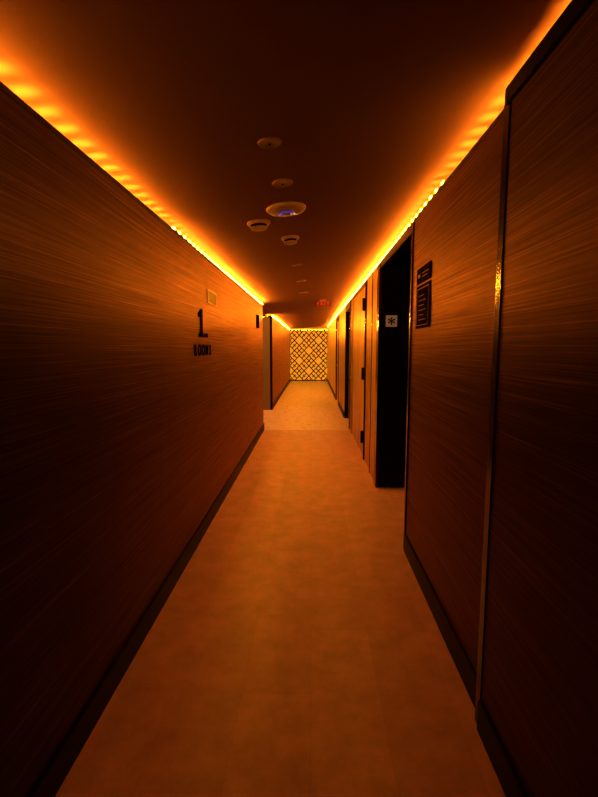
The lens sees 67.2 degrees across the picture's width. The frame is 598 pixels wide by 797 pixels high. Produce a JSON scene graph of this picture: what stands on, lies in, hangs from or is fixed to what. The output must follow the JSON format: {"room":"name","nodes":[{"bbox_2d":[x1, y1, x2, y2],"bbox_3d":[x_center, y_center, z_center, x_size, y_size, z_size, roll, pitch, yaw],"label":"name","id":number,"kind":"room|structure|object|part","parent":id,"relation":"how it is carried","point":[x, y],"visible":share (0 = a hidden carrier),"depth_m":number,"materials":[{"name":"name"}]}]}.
{"room":"hotel corridor","nodes":[
{"label":"hotel corridor","id":0,"kind":"room"},
{"bbox_2d":[0,89,263,796],"bbox_3d":[-0.805,-0.047,3.773,0.080,2.235,8.660,0,7,2],"label":"wall","id":1,"kind":"structure","parent":0,"point":[118,441],"depth_m":1.73,"materials":[{"name":"brown wood"}]},
{"bbox_2d":[0,81,262,305],"bbox_3d":[-0.765,-1.147,3.646,0.003,0.020,8.660,0,7,2],"label":"trim","id":2,"kind":"structure","parent":1,"relation":"attached to","point":[4,88],"depth_m":1.75,"materials":[{"name":"black paint"}]},
{"bbox_2d":[28,423,263,796],"bbox_3d":[-0.758,1.001,3.892,0.015,0.125,8.660,0,7,2],"label":"baseboard","id":3,"kind":"structure","parent":1,"relation":"attached to","point":[55,773],"depth_m":2.00,"materials":[{"name":"black wood"}]},
{"bbox_2d":[194,309,210,355],"bbox_3d":[-0.764,-0.524,3.585,0.008,0.365,0.544,0,7,2],"label":"sign","id":4,"kind":"object","parent":1,"relation":"attached to","point":[200,313],"visible":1,"depth_m":3.52,"materials":[{"name":"black plastic"}]},
{"bbox_2d":[207,289,216,306],"bbox_3d":[-0.754,-0.869,3.899,0.008,0.116,0.350,0,7,2],"label":"wall plaque","id":5,"kind":"object","parent":1,"relation":"attached to","point":[211,296],"visible":1,"depth_m":3.87,"materials":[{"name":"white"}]},
{"bbox_3d":[-0.755,-0.869,3.899,0.006,0.110,0.340,0,7,2],"label":"plate","id":6,"kind":"part","parent":5,"relation":"part of","materials":[{"name":"brown plastic"}]},
{"bbox_2d":[172,227,262,304],"bbox_3d":[-0.719,-1.364,5.387,0.011,0.015,5.150,0,7,2],"label":"led strip","id":7,"kind":"object","parent":1,"relation":"attached to","point":[174,228],"visible":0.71,"depth_m":3.74,"materials":[{"name":"yellow plastic"}]},
{"bbox_2d":[256,314,259,328],"bbox_3d":[-0.653,-1.219,7.129,0.030,0.220,0.220,0,7,2],"label":"room sign","id":8,"kind":"object","parent":1,"relation":"attached to","point":[257,316],"visible":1,"depth_m":7.03,"materials":[{"name":"black plastic"}]},
{"bbox_2d":[268,316,289,401],"bbox_3d":[-0.561,-1.369,15.325,0.080,2.235,9.280,0,7,2],"label":"wall","id":9,"kind":"structure","parent":0,"point":[280,333],"depth_m":13.36,"materials":[{"name":"brown wood"}]},
{"bbox_2d":[270,315,272,409],"bbox_3d":[-0.659,-0.838,10.687,0.055,2.235,0.060,0,7,2],"label":"trim","id":10,"kind":"structure","parent":9,"relation":"attached to","point":[271,359],"depth_m":10.69,"materials":[{"name":"black paint"}]},
{"bbox_2d":[273,378,290,407],"bbox_3d":[-0.513,-0.321,15.444,0.015,0.125,9.280,0,7,2],"label":"baseboard","id":11,"kind":"structure","parent":9,"relation":"attached to","point":[286,385],"depth_m":13.58,"materials":[{"name":"black wood"}]},
{"bbox_2d":[55,381,505,796],"bbox_3d":[0.174,0.426,9.912,4.600,0.100,21.000,0,7,2],"label":"floor","id":12,"kind":"structure","parent":0,"point":[299,650],"depth_m":2.15,"materials":[{"name":"carpet"}]},
{"bbox_2d":[290,330,327,380],"bbox_3d":[0.439,-1.900,19.939,1.740,2.270,0.060,0,7,2],"label":"lattice screen","id":13,"kind":"object","parent":12,"relation":"on","point":[308,348],"visible":0.94,"depth_m":19.92,"materials":[{"name":"brown"}]},
{"bbox_2d":[0,0,571,328],"bbox_3d":[0.214,-2.015,9.631,2.120,0.276,21.000,0,7,2],"label":"ceiling","id":14,"kind":"structure","parent":0,"point":[371,105],"depth_m":1.58,"materials":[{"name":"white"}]},
{"bbox_2d":[247,219,269,231],"bbox_3d":[-0.272,-1.159,3.027,0.156,0.061,0.156,1,7,6],"label":"smoke detector","id":15,"kind":"object","parent":14,"relation":"attached to","point":[257,225],"visible":1,"depth_m":2.98,"materials":[{"name":"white plastic"}]},
{"bbox_2d":[251,223,266,226],"bbox_3d":[-0.270,-1.157,3.027,0.109,0.016,0.109,-5,6,2],"label":"vent","id":16,"kind":"object","parent":15,"relation":"attached to","point":[252,224],"depth_m":2.98,"materials":[{"name":"black plastic"}]},
{"bbox_2d":[258,137,281,148],"bbox_3d":[-0.122,-1.063,1.875,0.100,0.016,0.100,0,7,-3],"label":"cover plate","id":17,"kind":"object","parent":14,"relation":"attached to","point":[267,142],"visible":1,"depth_m":1.87,"materials":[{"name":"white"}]},
{"bbox_2d":[272,179,292,187],"bbox_3d":[-0.086,-1.118,2.341,0.110,0.017,0.110,0,7,-3],"label":"cover plate","id":18,"kind":"object","parent":14,"relation":"attached to","point":[280,183],"visible":1,"depth_m":2.33,"materials":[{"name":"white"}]},
{"bbox_2d":[266,202,305,216],"bbox_3d":[-0.079,-1.153,2.770,0.244,0.055,0.244,-1,7,-5],"label":"ceiling speaker","id":19,"kind":"object","parent":14,"relation":"attached to","point":[282,209],"visible":1,"depth_m":2.71,"materials":[{"name":"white plastic"}]},
{"bbox_2d":[281,235,298,244],"bbox_3d":[-0.068,-1.230,3.506,0.140,0.060,0.140,1,7,6],"label":"smoke detector","id":20,"kind":"object","parent":14,"relation":"attached to","point":[290,239],"visible":1,"depth_m":3.47,"materials":[{"name":"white plastic"}]},
{"bbox_2d":[315,299,330,305],"bbox_3d":[0.450,-1.801,8.441,0.300,0.140,0.060,0,7,2],"label":"exit sign","id":21,"kind":"object","parent":14,"relation":"hanging from","point":[324,302],"visible":0.98,"depth_m":8.42,"materials":[{"name":"red plastic"}]},
{"bbox_2d":[290,326,327,329],"bbox_3d":[0.513,-2.092,20.036,4.500,2.600,0.100,0,7,2],"label":"wall","id":22,"kind":"structure","parent":0,"point":[322,327],"depth_m":19.86,"materials":[{"name":"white paint"}]},
{"bbox_2d":[327,305,345,409],"bbox_3d":[1.162,-1.360,14.674,0.100,2.365,10.480,0,7,2],"label":"wall","id":23,"kind":"structure","parent":0,"point":[342,312],"depth_m":11.33,"materials":[{"name":"brown wood"}]},
{"bbox_2d":[327,379,334,397],"bbox_3d":[1.151,-0.437,16.461,0.015,0.125,7.140,0,7,2],"label":"baseboard","id":24,"kind":"structure","parent":23,"relation":"attached to","point":[330,386],"depth_m":15.43,"materials":[{"name":"black wood"}]},
{"bbox_2d":[335,317,337,399],"bbox_3d":[1.064,-1.129,12.740,0.046,2.345,0.100,0,7,2],"label":"trim","id":25,"kind":"structure","parent":23,"relation":"attached to","point":[336,317],"depth_m":12.71,"materials":[{"name":"brown wood"}]},
{"bbox_2d":[338,316,338,399],"bbox_3d":[1.032,-0.997,11.588,0.046,2.345,0.100,0,7,2],"label":"trim","id":26,"kind":"structure","parent":23,"relation":"attached to","point":[338,316],"depth_m":11.53,"materials":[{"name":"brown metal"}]},
{"bbox_2d":[338,400,343,417],"bbox_3d":[0.987,0.230,10.632,0.015,0.125,2.080,0,7,2],"label":"baseboard","id":27,"kind":"structure","parent":23,"relation":"attached to","point":[339,404],"depth_m":10.47,"materials":[{"name":"black wood"}]},
{"bbox_2d":[329,179,445,324],"bbox_3d":[1.008,-2.110,10.761,0.011,0.015,16.890,0,7,2],"label":"led strip","id":28,"kind":"object","parent":23,"relation":"attached to","point":[444,180],"visible":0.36,"depth_m":3.43,"materials":[{"name":"yellow plastic"}]},
{"bbox_2d":[349,296,352,428],"bbox_3d":[0.974,-0.594,7.980,0.100,2.365,0.360,0,7,2],"label":"wall","id":29,"kind":"structure","parent":0,"point":[352,296],"depth_m":8.07,"materials":[{"name":"brown wood"}]},
{"bbox_2d":[348,299,350,427],"bbox_3d":[0.954,-0.609,8.200,0.072,2.345,0.080,0,7,2],"label":"trim","id":30,"kind":"structure","parent":29,"relation":"attached to","point":[350,299],"depth_m":8.18,"materials":[{"name":"brown wood"}]},
{"bbox_2d":[350,297,353,432],"bbox_3d":[0.936,-0.559,7.764,0.062,2.345,0.080,0,7,2],"label":"trim","id":31,"kind":"structure","parent":29,"relation":"attached to","point":[352,297],"depth_m":7.75,"materials":[{"name":"brown wood"}]},
{"bbox_2d":[364,264,378,478],"bbox_3d":[0.901,-0.297,5.383,0.100,2.365,1.090,0,7,2],"label":"wall","id":32,"kind":"structure","parent":0,"point":[369,282],"depth_m":5.36,"materials":[{"name":"brown wood"}]},
{"bbox_2d":[362,280,367,459],"bbox_3d":[0.874,-0.346,5.902,0.042,2.345,0.050,0,7,2],"label":"trim","id":33,"kind":"structure","parent":32,"relation":"attached to","point":[365,331],"depth_m":5.88,"materials":[{"name":"brown wood"}]},
{"bbox_2d":[369,273,372,472],"bbox_3d":[0.858,-0.273,5.266,0.038,2.345,0.030,0,7,2],"label":"trim","id":34,"kind":"structure","parent":32,"relation":"attached to","point":[372,273],"depth_m":5.25,"materials":[{"name":"brown wood"}]},
{"bbox_2d":[373,263,382,487],"bbox_3d":[0.836,-0.216,4.765,0.034,2.345,0.160,0,7,2],"label":"trim","id":35,"kind":"structure","parent":32,"relation":"attached to","point":[379,269],"depth_m":4.71,"materials":[{"name":"brown wood"}]},
{"bbox_2d":[378,266,410,487],"bbox_3d":[1.593,-0.199,4.746,1.480,2.315,0.120,0,7,2],"label":"door","id":36,"kind":"structure","parent":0,"point":[396,279],"depth_m":4.70,"materials":[{"name":"black paint"}]},
{"bbox_2d":[386,315,396,326],"bbox_3d":[0.951,-0.797,4.629,0.116,0.116,0.009,0,7,2],"label":"room sign","id":37,"kind":"object","parent":36,"relation":"attached to","point":[391,320],"visible":1,"depth_m":4.63,"materials":[{"name":"beige plastic"}]},
{"bbox_2d":[393,248,410,265],"bbox_3d":[1.612,-1.287,3.855,1.400,0.050,1.640,0,7,2],"label":"ceiling","id":38,"kind":"structure","parent":0,"point":[405,260],"depth_m":4.27,"materials":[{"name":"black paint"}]},
{"bbox_2d":[406,0,597,796],"bbox_3d":[0.761,0.168,1.322,0.110,2.365,3.830,0,7,2],"label":"wall","id":39,"kind":"structure","parent":0,"point":[540,686],"depth_m":1.40,"materials":[{"name":"brown wood"}]},
{"bbox_2d":[381,221,413,267],"bbox_3d":[0.860,-1.274,3.828,0.101,0.070,1.460,0,7,2],"label":"trim","id":40,"kind":"structure","parent":39,"relation":"attached to","point":[403,244],"depth_m":3.77,"materials":[{"name":"black paint"}]},
{"bbox_2d":[403,222,414,548],"bbox_3d":[0.834,-0.038,3.215,0.112,2.345,0.040,0,7,2],"label":"trim","id":41,"kind":"structure","parent":39,"relation":"attached to","point":[413,223],"depth_m":3.19,"materials":[{"name":"brown metal"}]},
{"bbox_2d":[415,260,431,328],"bbox_3d":[0.774,-0.633,2.806,0.010,0.380,0.340,0,7,2],"label":"sign","id":42,"kind":"object","parent":39,"relation":"attached to","point":[423,292],"visible":1,"depth_m":2.78,"materials":[{"name":"black plastic"}]},
{"bbox_3d":[0.770,-0.576,2.812,0.001,0.233,0.300,0,7,2],"label":"panel frame","id":43,"kind":"part","parent":42,"relation":"part of","materials":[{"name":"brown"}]},
{"bbox_3d":[0.775,-0.775,2.789,0.009,0.095,0.340,0,7,2],"label":"header plate","id":44,"kind":"part","parent":42,"relation":"part of","materials":[{"name":"black plastic"}]},
{"bbox_2d":[404,534,476,707],"bbox_3d":[0.760,1.148,2.569,0.015,0.135,1.515,0,7,2],"label":"baseboard","id":45,"kind":"structure","parent":39,"relation":"attached to","point":[463,664],"depth_m":2.31,"materials":[{"name":"black wood"}]},
{"bbox_2d":[414,109,503,221],"bbox_3d":[0.768,-1.127,2.324,0.003,0.020,1.545,0,7,2],"label":"trim","id":46,"kind":"structure","parent":39,"relation":"attached to","point":[501,114],"depth_m":2.05,"materials":[{"name":"black paint"}]},
{"bbox_2d":[475,101,511,723],"bbox_3d":[0.733,0.129,1.666,0.046,2.365,0.050,0,7,2],"label":"trim","id":47,"kind":"structure","parent":39,"relation":"attached to","point":[507,108],"depth_m":1.64,"materials":[{"name":"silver metal"}]},
{"bbox_2d":[477,699,528,796],"bbox_3d":[0.677,1.367,0.658,0.015,0.135,2.235,0,7,2],"label":"baseboard","id":48,"kind":"structure","parent":39,"relation":"attached to","point":[509,779],"depth_m":1.57,"materials":[{"name":"black wood"}]},
{"bbox_2d":[505,0,593,104],"bbox_3d":[0.698,-0.899,0.411,0.054,0.053,2.260,0,7,2],"label":"trim","id":49,"kind":"structure","parent":39,"relation":"attached to","point":[575,9],"depth_m":1.26,"materials":[{"name":"black paint"}]},
{"bbox_3d":[-1.369,-0.830,10.768,1.260,2.200,0.100,0,7,2],"label":"wall","id":50,"kind":"structure","parent":0,"visible":0},
{"bbox_2d":[263,318,269,409],"bbox_3d":[-0.819,-0.813,10.684,0.265,2.185,0.040,0,7,2],"label":"trim","id":51,"kind":"structure","parent":50,"relation":"attached to","point":[266,321],"depth_m":10.66,"materials":[{"name":"brown wood"}]},
{"bbox_3d":[0.971,-0.461,6.822,0.040,2.365,1.810,0,7,2],"label":"wall","id":52,"kind":"structure","parent":0,"visible":0},
{"bbox_2d":[350,287,364,452],"bbox_3d":[0.892,-0.437,6.826,0.105,2.295,1.792,0,7,2],"label":"door","id":53,"kind":"structure","parent":52,"relation":"in","point":[359,300],"depth_m":6.78,"materials":[{"name":"brown wood"}]},
{"bbox_2d":[353,279,366,298],"bbox_3d":[0.921,-1.609,6.692,0.060,0.055,1.810,0,7,2],"label":"trim","id":54,"kind":"structure","parent":52,"relation":"attached to","point":[362,286],"depth_m":6.61,"materials":[{"name":"brown metal"}]},
{"bbox_3d":[1.177,-0.688,8.799,0.060,2.365,1.300,0,7,2],"label":"wall","id":55,"kind":"structure","parent":0,"visible":0},
{"bbox_2d":[344,312,349,417],"bbox_3d":[1.065,-0.750,9.430,0.199,2.345,0.080,0,7,2],"label":"trim","id":56,"kind":"structure","parent":55,"relation":"attached to","point":[347,314],"depth_m":9.39,"materials":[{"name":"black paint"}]},
{"bbox_2d":[346,300,349,311],"bbox_3d":[1.047,-1.792,8.687,0.200,0.145,1.160,0,7,2],"label":"trim","id":57,"kind":"structure","parent":55,"relation":"attached to","point":[348,303],"depth_m":8.82,"materials":[{"name":"black paint"}]},
{"bbox_3d":[1.126,-1.072,12.160,0.030,2.365,1.060,0,7,2],"label":"wall","id":58,"kind":"structure","parent":0,"visible":0},
{"bbox_2d":[335,326,337,400],"bbox_3d":[1.054,-0.995,12.166,0.105,2.190,1.050,0,7,2],"label":"door","id":59,"kind":"structure","parent":58,"relation":"in","point":[337,326],"depth_m":12.51,"materials":[{"name":"brown wood"}]}
]}

